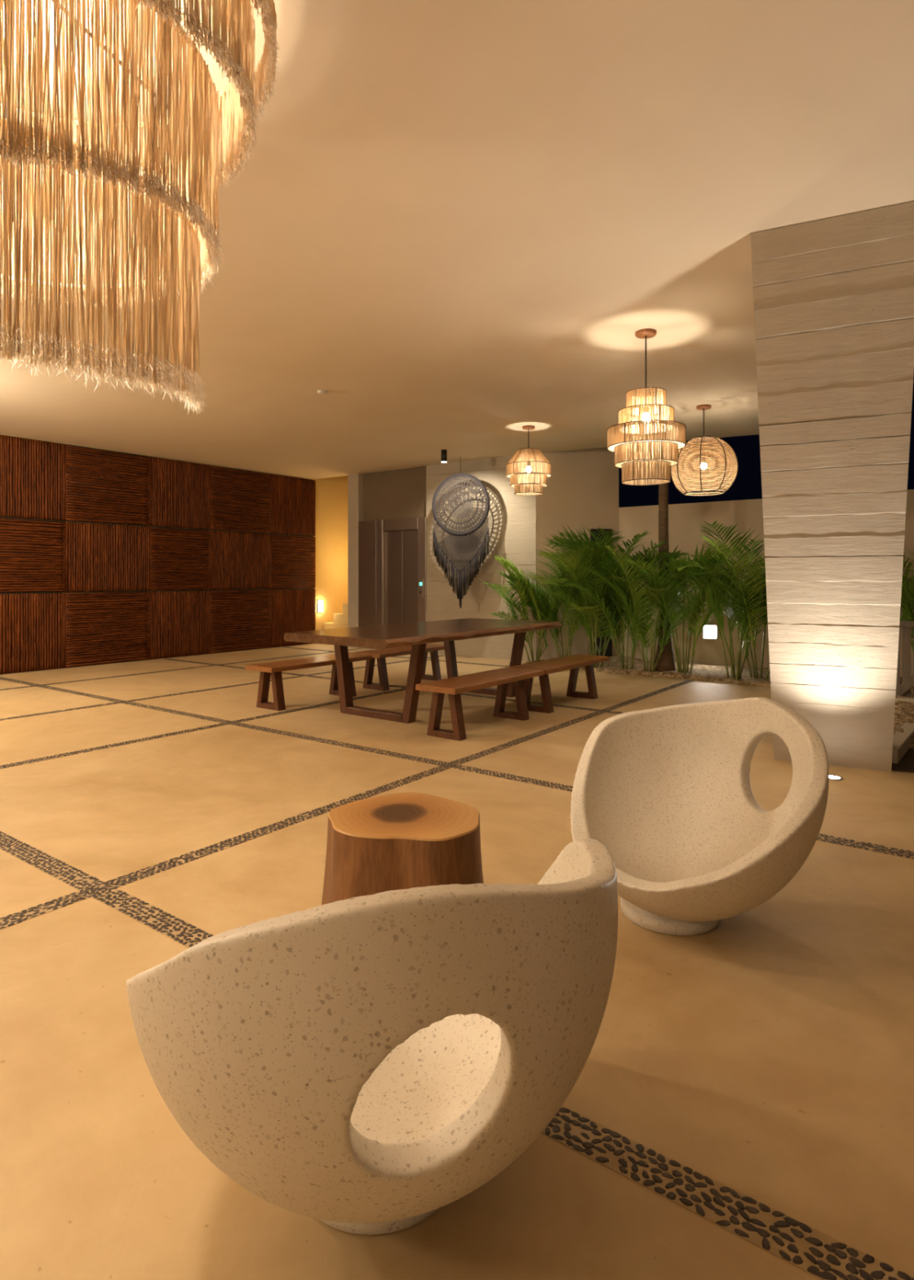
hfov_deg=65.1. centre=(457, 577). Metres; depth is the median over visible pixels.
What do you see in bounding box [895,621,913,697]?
gate
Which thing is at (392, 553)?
door
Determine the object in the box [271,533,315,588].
wood panel
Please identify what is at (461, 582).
dreamcatcher
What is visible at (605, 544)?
areca palm
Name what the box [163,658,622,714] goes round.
trim
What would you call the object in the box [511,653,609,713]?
bench
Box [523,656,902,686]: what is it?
gravel bed
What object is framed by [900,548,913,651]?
areca palm
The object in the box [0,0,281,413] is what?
chandelier
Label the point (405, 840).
stump side table
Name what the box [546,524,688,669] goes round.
areca palm
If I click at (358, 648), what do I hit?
trim
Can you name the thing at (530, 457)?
pendant lamp
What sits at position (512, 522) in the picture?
wall
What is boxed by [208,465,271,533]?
wood panel
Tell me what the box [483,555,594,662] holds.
areca palm
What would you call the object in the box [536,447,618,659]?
wall
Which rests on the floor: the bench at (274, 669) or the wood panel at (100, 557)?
the bench at (274, 669)
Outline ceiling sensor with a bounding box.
[317,389,327,394]
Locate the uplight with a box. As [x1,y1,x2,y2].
[829,774,843,780]
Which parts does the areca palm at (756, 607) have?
stem, stem, stem, stem, stem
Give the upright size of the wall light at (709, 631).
0.210 m
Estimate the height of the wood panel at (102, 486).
1.102 m
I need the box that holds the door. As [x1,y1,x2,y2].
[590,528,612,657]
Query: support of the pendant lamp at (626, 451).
hanging from the ceiling
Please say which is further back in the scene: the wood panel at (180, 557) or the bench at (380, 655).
the wood panel at (180, 557)
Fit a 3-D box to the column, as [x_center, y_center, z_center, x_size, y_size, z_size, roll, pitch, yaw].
[2.391,-0.315,4.593,0.818,3.230,1.712,0,0,26]
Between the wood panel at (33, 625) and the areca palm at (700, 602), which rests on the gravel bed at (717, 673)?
the areca palm at (700, 602)
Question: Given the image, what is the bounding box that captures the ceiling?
[0,0,913,479]
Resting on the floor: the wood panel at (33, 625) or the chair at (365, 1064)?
the chair at (365, 1064)
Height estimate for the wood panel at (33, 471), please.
1.102 m
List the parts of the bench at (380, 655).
leg, foot rail, leg, seat, leg, foot rail, leg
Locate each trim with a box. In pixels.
[0,648,359,690]
[0,655,445,720]
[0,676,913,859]
[0,688,405,768]
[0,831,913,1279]
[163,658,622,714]
[284,646,509,666]
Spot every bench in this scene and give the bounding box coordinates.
[245,653,372,711]
[354,643,444,690]
[415,666,544,741]
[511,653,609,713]
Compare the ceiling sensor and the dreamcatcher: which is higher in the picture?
the ceiling sensor
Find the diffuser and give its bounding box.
[319,600,322,612]
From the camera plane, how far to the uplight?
4.62 m
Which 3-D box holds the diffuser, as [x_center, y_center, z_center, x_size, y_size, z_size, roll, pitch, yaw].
[-2.706,0.570,14.218,0.030,0.220,0.080,0,0,36]
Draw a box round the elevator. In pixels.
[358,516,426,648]
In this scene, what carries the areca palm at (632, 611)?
on the gravel bed at (717, 673)
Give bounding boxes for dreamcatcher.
[431,473,489,608]
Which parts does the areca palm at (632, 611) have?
stem, stem, stem, stem, stem, stem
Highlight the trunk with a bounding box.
[654,433,675,671]
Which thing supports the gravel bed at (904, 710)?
on the floor
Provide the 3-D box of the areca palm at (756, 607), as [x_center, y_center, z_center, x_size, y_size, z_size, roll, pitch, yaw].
[3.584,0.298,8.870,2.456,2.011,1.874,0,0,36]
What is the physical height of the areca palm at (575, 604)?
1.972 m
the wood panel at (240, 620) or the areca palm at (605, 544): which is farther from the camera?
the wood panel at (240, 620)
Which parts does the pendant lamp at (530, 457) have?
wire frame, wire frame, wire frame, wire frame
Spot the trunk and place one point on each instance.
(666, 662)
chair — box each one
[126,838,617,1235]
[570,697,829,935]
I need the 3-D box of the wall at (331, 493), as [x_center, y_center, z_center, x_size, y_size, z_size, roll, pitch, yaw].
[-7.114,-1.200,8.509,0.260,5.000,17.300,0,0,36]
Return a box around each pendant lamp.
[506,425,551,495]
[607,328,685,485]
[671,404,738,496]
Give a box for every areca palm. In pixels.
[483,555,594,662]
[499,526,626,657]
[536,529,692,667]
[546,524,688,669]
[586,541,733,671]
[622,552,762,674]
[661,520,769,679]
[663,538,768,680]
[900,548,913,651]
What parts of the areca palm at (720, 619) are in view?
stem, stem, stem, stem, stem, stem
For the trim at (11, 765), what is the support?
on the floor
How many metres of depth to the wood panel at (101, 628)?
10.74 m
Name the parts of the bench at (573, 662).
leg, foot rail, leg, seat, leg, foot rail, leg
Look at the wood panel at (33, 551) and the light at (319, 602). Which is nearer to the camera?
the wood panel at (33, 551)
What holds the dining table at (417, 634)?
on the floor
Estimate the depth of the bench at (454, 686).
5.95 m
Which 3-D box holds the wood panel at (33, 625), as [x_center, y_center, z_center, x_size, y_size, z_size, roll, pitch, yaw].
[-5.942,0.756,9.826,0.056,1.079,1.082,0,0,36]
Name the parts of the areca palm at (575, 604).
stem, stem, stem, stem, stem, stem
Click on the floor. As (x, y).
(767, 1053)
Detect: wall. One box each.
[0,433,347,674]
[347,454,536,661]
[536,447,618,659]
[618,489,913,676]
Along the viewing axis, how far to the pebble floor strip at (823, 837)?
5.17 m
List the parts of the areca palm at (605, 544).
stem, stem, stem, stem, stem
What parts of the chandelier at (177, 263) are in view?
frame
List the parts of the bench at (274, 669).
leg, foot rail, leg, seat, leg, foot rail, leg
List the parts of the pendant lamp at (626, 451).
wire frame, wire frame, cord, wire frame, wire frame, wire frame, bulb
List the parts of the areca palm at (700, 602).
stem, stem, stem, stem, stem, stem, stem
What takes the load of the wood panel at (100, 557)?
attached to the wall at (331, 493)
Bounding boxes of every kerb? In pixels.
[892,722,913,764]
[895,697,913,702]
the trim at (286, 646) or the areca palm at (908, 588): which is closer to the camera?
the areca palm at (908, 588)
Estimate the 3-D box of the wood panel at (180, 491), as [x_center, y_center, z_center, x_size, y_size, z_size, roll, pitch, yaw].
[-4.534,-1.365,11.745,0.055,1.102,1.082,0,0,36]
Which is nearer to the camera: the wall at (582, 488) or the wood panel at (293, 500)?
the wall at (582, 488)
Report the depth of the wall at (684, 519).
10.46 m
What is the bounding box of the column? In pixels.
[751,201,913,771]
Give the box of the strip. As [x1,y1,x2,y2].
[0,680,694,929]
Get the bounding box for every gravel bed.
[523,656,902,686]
[893,686,913,748]
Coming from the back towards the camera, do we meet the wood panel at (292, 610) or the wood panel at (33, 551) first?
the wood panel at (292, 610)
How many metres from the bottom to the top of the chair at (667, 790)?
0.799 m
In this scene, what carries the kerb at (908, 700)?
on the floor
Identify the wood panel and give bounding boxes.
[0,434,65,520]
[0,517,65,593]
[0,592,65,674]
[64,444,150,525]
[64,591,150,667]
[65,521,150,591]
[149,526,209,591]
[149,590,209,659]
[150,456,209,529]
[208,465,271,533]
[208,529,271,590]
[208,589,271,653]
[269,473,315,536]
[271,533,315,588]
[271,588,315,647]
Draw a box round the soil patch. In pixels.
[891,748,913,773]
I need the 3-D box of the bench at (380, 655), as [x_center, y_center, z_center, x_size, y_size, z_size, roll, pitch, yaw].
[-0.619,1.084,8.791,0.407,0.432,1.400,0,0,36]
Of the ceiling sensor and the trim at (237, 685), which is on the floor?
the trim at (237, 685)
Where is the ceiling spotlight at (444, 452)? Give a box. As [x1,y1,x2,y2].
[441,449,447,462]
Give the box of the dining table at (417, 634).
[284,617,562,723]
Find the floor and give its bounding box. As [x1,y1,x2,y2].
[0,643,913,1279]
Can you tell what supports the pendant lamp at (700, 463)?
hanging from the ceiling
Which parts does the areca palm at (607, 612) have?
stem, stem, stem, stem, stem, stem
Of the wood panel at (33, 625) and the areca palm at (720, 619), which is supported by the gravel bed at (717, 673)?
the areca palm at (720, 619)
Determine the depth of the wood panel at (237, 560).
12.67 m
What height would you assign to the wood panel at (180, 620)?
1.079 m
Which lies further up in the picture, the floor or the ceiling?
the ceiling
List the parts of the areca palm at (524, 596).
stem, stem, stem, stem, stem, stem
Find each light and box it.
[317,600,322,612]
[702,624,718,639]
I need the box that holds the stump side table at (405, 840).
[321,791,484,905]
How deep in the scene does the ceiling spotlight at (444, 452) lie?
10.80 m
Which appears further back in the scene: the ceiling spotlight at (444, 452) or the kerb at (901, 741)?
the ceiling spotlight at (444, 452)
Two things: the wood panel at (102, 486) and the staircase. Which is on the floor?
the staircase
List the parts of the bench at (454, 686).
leg, foot rail, leg, seat, leg, foot rail, leg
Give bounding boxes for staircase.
[324,603,347,629]
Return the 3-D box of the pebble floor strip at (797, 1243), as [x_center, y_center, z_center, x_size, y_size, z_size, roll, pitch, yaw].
[-2.124,1.297,3.444,13.500,0.006,0.104,0,0,36]

